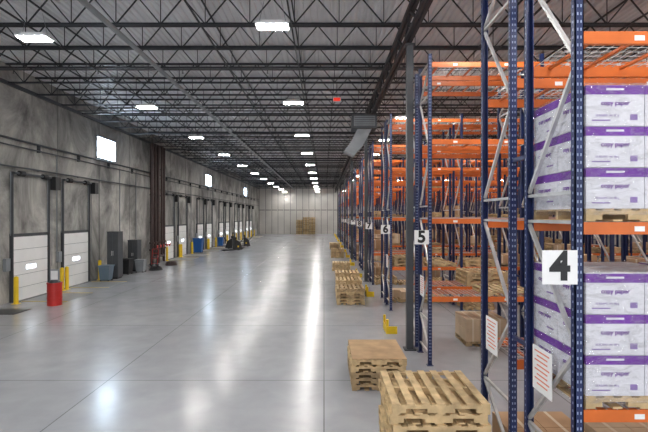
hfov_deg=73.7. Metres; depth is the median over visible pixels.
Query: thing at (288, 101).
light
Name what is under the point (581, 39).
rack
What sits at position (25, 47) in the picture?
joist
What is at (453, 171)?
rack
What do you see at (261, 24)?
light
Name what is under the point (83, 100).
joist
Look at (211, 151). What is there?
joist
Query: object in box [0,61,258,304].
wall
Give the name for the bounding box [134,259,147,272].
trash bin
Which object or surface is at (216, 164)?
joist
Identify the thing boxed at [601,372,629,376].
print
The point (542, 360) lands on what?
notice sign
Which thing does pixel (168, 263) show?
coiled hose
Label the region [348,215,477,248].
cartons
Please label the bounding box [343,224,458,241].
cartons
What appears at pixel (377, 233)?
cartons
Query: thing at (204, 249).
plate
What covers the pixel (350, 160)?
steel column
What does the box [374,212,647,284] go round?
cartons
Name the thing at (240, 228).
door
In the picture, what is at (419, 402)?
pallet stack
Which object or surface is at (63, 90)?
joist
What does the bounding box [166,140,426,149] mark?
joist
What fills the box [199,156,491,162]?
joist
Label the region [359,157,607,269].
rack
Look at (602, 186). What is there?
print
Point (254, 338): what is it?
floor
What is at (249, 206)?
door
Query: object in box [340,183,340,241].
steel column
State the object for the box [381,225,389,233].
number sign
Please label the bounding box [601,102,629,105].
print
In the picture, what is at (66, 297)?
plate
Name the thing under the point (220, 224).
door
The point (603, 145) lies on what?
print
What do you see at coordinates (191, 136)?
light
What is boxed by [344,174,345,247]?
steel column
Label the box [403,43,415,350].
steel column
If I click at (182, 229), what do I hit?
door
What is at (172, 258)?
plate
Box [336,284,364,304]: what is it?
pallet stack
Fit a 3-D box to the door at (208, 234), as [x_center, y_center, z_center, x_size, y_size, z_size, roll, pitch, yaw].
[-12.519,0.823,47.500,0.350,5.355,3.200,0,0,0]
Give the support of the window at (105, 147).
in the wall at (23, 116)
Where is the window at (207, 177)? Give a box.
[205,174,210,186]
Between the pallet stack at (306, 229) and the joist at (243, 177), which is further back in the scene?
the pallet stack at (306, 229)
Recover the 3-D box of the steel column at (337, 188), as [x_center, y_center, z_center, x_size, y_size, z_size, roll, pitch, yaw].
[2.250,-0.500,70.360,0.300,8.000,0.300,0,0,0]
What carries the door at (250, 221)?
in the wall at (23, 116)
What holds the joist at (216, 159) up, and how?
attached to the ceiling
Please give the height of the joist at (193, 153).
0.790 m
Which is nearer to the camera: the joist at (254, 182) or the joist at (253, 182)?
the joist at (253, 182)
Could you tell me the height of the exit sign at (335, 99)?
0.750 m
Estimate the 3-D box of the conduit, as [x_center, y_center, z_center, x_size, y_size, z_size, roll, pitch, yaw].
[-12.600,-0.535,38.475,0.190,5.270,90.950,0,0,0]
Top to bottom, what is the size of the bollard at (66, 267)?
1.090 m
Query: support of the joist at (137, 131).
attached to the ceiling
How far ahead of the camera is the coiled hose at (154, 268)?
27.69 m
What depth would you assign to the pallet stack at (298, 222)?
82.50 m
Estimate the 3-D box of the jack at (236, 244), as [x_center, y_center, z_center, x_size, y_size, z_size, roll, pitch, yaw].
[-9.109,2.611,43.787,2.470,1.773,0.732,0,0,-34]
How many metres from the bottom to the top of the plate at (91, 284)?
0.014 m
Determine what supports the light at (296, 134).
hanging from the joist bridging
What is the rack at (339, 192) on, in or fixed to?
on the floor
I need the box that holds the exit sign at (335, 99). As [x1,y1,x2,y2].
[333,97,340,101]
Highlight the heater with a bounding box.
[344,98,376,156]
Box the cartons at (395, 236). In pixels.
[363,186,584,268]
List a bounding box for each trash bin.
[97,264,114,280]
[123,258,134,274]
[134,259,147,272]
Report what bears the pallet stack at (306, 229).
on the floor
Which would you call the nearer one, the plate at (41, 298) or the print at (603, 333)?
the print at (603, 333)
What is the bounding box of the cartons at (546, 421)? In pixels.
[492,411,647,431]
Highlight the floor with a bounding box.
[0,234,642,431]
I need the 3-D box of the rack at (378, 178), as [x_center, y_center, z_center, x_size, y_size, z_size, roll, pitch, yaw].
[10.342,-0.150,40.860,15.865,7.300,2.580,0,0,0]
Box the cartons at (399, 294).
[388,208,604,309]
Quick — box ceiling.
[0,0,647,181]
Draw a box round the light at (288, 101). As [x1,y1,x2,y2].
[283,87,302,103]
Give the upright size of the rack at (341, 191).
7.300 m
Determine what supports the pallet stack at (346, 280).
on the floor
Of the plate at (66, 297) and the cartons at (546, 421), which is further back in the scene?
the plate at (66, 297)
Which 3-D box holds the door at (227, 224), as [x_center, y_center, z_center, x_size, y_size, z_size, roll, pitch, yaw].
[-12.519,0.823,56.500,0.350,5.355,3.200,0,0,0]
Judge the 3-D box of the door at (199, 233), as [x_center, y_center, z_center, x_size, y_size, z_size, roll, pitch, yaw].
[-12.519,0.823,44.100,0.350,5.355,3.200,0,0,0]
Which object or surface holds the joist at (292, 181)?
attached to the ceiling
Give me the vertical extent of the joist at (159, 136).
0.790 m
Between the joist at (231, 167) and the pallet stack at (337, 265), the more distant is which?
the joist at (231, 167)
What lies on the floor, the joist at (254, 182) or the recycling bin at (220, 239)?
the recycling bin at (220, 239)
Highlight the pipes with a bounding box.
[149,143,169,264]
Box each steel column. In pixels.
[337,188,338,237]
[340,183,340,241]
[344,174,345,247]
[350,160,353,258]
[363,137,368,281]
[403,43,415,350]
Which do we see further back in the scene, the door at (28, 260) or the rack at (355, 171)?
the rack at (355, 171)
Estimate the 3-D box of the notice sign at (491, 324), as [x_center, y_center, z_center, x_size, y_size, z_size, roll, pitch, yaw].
[2.427,1.730,6.260,0.008,0.500,0.420,0,0,0]
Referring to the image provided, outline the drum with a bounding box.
[46,269,62,305]
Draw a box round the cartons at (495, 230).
[356,192,501,252]
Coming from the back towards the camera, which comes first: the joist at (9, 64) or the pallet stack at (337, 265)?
the pallet stack at (337, 265)
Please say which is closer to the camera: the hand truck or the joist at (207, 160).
the hand truck
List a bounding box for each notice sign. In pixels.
[420,275,423,296]
[486,315,497,356]
[533,344,551,401]
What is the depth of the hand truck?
29.37 m
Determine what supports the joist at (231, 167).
attached to the ceiling
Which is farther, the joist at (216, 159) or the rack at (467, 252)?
the joist at (216, 159)
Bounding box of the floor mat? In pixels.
[0,309,29,314]
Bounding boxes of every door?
[3,171,60,302]
[56,178,98,287]
[165,193,178,259]
[176,195,190,255]
[195,197,206,248]
[205,199,214,248]
[218,201,226,243]
[224,202,231,242]
[234,203,239,239]
[238,204,244,239]
[245,205,250,236]
[249,205,253,236]
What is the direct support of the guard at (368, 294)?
on the floor
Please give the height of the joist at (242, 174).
0.790 m
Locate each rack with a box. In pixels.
[338,194,427,235]
[339,192,435,237]
[341,191,448,229]
[342,187,459,241]
[346,180,496,248]
[348,186,473,232]
[349,175,502,252]
[353,167,556,260]
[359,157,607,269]
[368,141,647,284]
[380,113,647,310]
[414,53,647,365]
[481,0,647,431]
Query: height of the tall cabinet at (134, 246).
1.980 m
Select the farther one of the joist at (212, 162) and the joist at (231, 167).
the joist at (231, 167)
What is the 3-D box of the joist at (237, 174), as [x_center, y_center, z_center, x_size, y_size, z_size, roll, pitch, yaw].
[8.650,-5.695,62.750,42.660,0.790,0.114,0,0,0]
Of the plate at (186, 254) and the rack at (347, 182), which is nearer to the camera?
the plate at (186, 254)
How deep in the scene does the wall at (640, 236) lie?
48.45 m
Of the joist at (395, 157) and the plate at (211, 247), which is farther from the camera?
the plate at (211, 247)
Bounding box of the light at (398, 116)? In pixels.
[394,107,405,118]
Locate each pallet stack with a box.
[296,220,301,233]
[303,217,308,233]
[309,217,314,233]
[329,242,339,248]
[331,248,344,257]
[332,261,349,270]
[335,270,359,283]
[335,277,361,292]
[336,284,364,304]
[347,340,406,390]
[378,370,491,431]
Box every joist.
[0,0,647,25]
[0,26,647,49]
[0,46,646,68]
[5,63,498,83]
[35,77,563,95]
[59,89,570,105]
[80,99,519,113]
[98,107,538,121]
[113,115,519,127]
[128,122,496,133]
[140,128,517,138]
[149,132,496,142]
[159,136,517,146]
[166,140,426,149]
[174,144,426,152]
[181,147,405,155]
[187,150,502,158]
[193,153,455,160]
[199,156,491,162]
[205,159,465,164]
[207,160,358,165]
[212,162,358,168]
[216,164,354,170]
[222,167,388,173]
[224,167,376,171]
[235,174,376,178]
[237,174,380,179]
[239,175,378,180]
[242,176,376,177]
[243,177,357,181]
[250,181,343,184]
[253,182,342,185]
[254,182,343,186]
[257,183,480,186]
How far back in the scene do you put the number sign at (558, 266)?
4.17 m
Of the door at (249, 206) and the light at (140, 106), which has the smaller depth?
the light at (140, 106)
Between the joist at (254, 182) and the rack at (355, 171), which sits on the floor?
the rack at (355, 171)
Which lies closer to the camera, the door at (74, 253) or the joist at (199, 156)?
the door at (74, 253)
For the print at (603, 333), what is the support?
attached to the cartons at (615, 293)
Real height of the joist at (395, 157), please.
0.790 m
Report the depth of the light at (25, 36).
11.10 m
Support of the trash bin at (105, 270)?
on the floor
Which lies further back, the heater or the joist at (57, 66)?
the heater
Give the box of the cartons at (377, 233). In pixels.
[356,214,552,260]
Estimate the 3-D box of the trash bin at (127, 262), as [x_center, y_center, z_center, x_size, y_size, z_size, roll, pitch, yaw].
[-11.900,3.024,25.881,0.806,0.948,0.793,0,0,0]
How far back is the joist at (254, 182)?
78.44 m
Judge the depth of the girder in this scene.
12.77 m
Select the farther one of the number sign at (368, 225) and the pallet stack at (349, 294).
the number sign at (368, 225)
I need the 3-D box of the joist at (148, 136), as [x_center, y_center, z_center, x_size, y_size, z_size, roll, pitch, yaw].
[8.650,-5.695,29.500,42.660,0.790,0.114,0,0,0]
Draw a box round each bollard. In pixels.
[13,276,19,303]
[60,267,64,290]
[64,266,68,289]
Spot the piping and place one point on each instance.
(85, 3)
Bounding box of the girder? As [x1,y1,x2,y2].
[335,0,432,192]
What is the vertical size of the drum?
1.400 m
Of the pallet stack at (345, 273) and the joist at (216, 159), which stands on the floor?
the pallet stack at (345, 273)
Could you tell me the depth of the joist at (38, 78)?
18.95 m
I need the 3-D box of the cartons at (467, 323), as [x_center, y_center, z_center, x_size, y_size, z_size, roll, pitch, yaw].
[14.840,0.658,11.360,22.040,5.682,2.460,0,0,0]
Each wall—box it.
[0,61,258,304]
[259,185,477,233]
[480,186,642,248]
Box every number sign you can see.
[366,223,371,228]
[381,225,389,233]
[414,230,428,243]
[541,250,577,283]
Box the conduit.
[0,134,258,260]
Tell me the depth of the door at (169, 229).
35.81 m
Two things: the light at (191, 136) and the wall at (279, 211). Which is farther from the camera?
the wall at (279, 211)
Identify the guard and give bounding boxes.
[365,285,373,296]
[383,314,396,333]
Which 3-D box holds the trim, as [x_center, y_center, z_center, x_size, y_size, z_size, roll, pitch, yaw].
[-12.640,-5.315,38.475,0.120,0.130,90.950,0,0,0]
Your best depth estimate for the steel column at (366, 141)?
23.07 m
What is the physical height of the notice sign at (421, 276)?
0.500 m
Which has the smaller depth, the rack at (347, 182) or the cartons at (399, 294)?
the cartons at (399, 294)
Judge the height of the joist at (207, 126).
0.790 m
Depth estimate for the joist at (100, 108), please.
24.23 m
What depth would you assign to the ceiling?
15.42 m
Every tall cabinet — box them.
[107,231,122,278]
[127,240,140,270]
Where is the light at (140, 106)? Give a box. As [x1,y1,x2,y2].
[136,94,157,108]
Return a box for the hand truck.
[151,249,158,266]
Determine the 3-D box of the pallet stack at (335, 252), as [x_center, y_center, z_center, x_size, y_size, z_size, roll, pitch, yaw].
[1.146,3.124,36.586,1.127,0.752,1.220,0,0,0]
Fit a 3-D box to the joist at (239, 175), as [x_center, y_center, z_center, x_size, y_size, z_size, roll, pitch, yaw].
[8.650,-5.695,64.500,42.660,0.790,0.114,0,0,0]
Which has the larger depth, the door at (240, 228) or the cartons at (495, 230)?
the door at (240, 228)
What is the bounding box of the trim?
[0,78,258,188]
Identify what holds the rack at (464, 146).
on the floor
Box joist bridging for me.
[0,0,647,187]
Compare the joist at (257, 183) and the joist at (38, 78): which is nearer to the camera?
the joist at (38, 78)
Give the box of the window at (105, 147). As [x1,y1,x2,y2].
[96,135,115,162]
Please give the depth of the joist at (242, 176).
66.19 m
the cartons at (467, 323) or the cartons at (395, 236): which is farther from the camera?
the cartons at (395, 236)
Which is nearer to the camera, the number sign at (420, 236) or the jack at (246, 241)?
the number sign at (420, 236)
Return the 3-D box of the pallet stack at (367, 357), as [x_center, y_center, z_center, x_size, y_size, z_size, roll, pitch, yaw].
[1.101,3.180,9.316,1.125,0.640,1.376,0,0,0]
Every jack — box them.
[223,232,244,248]
[223,233,243,250]
[241,231,253,246]
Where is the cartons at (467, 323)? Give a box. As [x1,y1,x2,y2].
[455,256,647,346]
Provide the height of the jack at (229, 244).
1.773 m
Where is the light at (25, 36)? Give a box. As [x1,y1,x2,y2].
[14,13,54,41]
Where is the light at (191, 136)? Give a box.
[189,128,203,137]
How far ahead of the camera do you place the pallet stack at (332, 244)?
46.02 m
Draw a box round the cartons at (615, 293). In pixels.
[534,262,647,408]
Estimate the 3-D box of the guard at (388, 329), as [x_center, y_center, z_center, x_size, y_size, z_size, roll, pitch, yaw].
[2.010,3.290,13.170,0.320,0.420,0.700,0,0,0]
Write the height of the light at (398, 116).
0.663 m
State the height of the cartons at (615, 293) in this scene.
1.339 m
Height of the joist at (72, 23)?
0.790 m
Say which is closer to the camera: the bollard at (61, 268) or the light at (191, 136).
the bollard at (61, 268)
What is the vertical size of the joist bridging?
0.770 m
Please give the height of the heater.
2.550 m
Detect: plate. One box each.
[19,293,46,301]
[62,293,90,301]
[69,281,126,287]
[168,258,195,259]
[182,254,207,255]
[203,249,222,250]
[210,247,225,248]
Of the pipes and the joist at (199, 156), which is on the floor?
the pipes
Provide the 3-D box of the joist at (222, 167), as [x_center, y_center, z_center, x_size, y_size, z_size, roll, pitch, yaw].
[8.650,-5.695,54.000,42.660,0.790,0.114,0,0,0]
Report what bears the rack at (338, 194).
on the floor
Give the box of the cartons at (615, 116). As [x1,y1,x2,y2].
[534,85,647,220]
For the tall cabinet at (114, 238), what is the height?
2.630 m
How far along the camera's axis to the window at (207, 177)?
47.15 m
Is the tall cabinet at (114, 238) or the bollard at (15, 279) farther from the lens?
the tall cabinet at (114, 238)
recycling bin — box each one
[192,238,203,252]
[217,237,223,245]
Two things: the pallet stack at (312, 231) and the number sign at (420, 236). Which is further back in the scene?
the pallet stack at (312, 231)
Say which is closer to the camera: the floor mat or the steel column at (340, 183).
the floor mat
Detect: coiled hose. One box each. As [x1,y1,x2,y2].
[149,266,162,270]
[165,261,176,265]
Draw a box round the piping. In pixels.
[0,0,534,189]
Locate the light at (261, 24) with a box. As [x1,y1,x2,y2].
[255,1,289,29]
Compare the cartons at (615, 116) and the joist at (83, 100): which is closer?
the cartons at (615, 116)
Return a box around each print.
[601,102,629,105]
[601,143,629,147]
[601,185,629,188]
[601,290,629,294]
[601,331,629,335]
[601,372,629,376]
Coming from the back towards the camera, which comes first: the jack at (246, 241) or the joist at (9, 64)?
the jack at (246, 241)
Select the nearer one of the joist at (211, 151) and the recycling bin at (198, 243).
the joist at (211, 151)
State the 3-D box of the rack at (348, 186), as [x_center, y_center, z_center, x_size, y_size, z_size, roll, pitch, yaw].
[10.342,-0.150,52.660,15.865,7.300,2.580,0,0,0]
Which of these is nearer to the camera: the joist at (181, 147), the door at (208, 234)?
the joist at (181, 147)
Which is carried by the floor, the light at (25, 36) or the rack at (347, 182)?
the rack at (347, 182)
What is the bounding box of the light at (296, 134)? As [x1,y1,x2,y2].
[295,124,308,135]
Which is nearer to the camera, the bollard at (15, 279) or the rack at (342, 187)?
the bollard at (15, 279)
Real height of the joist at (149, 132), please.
0.790 m
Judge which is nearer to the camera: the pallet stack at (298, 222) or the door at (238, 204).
the door at (238, 204)

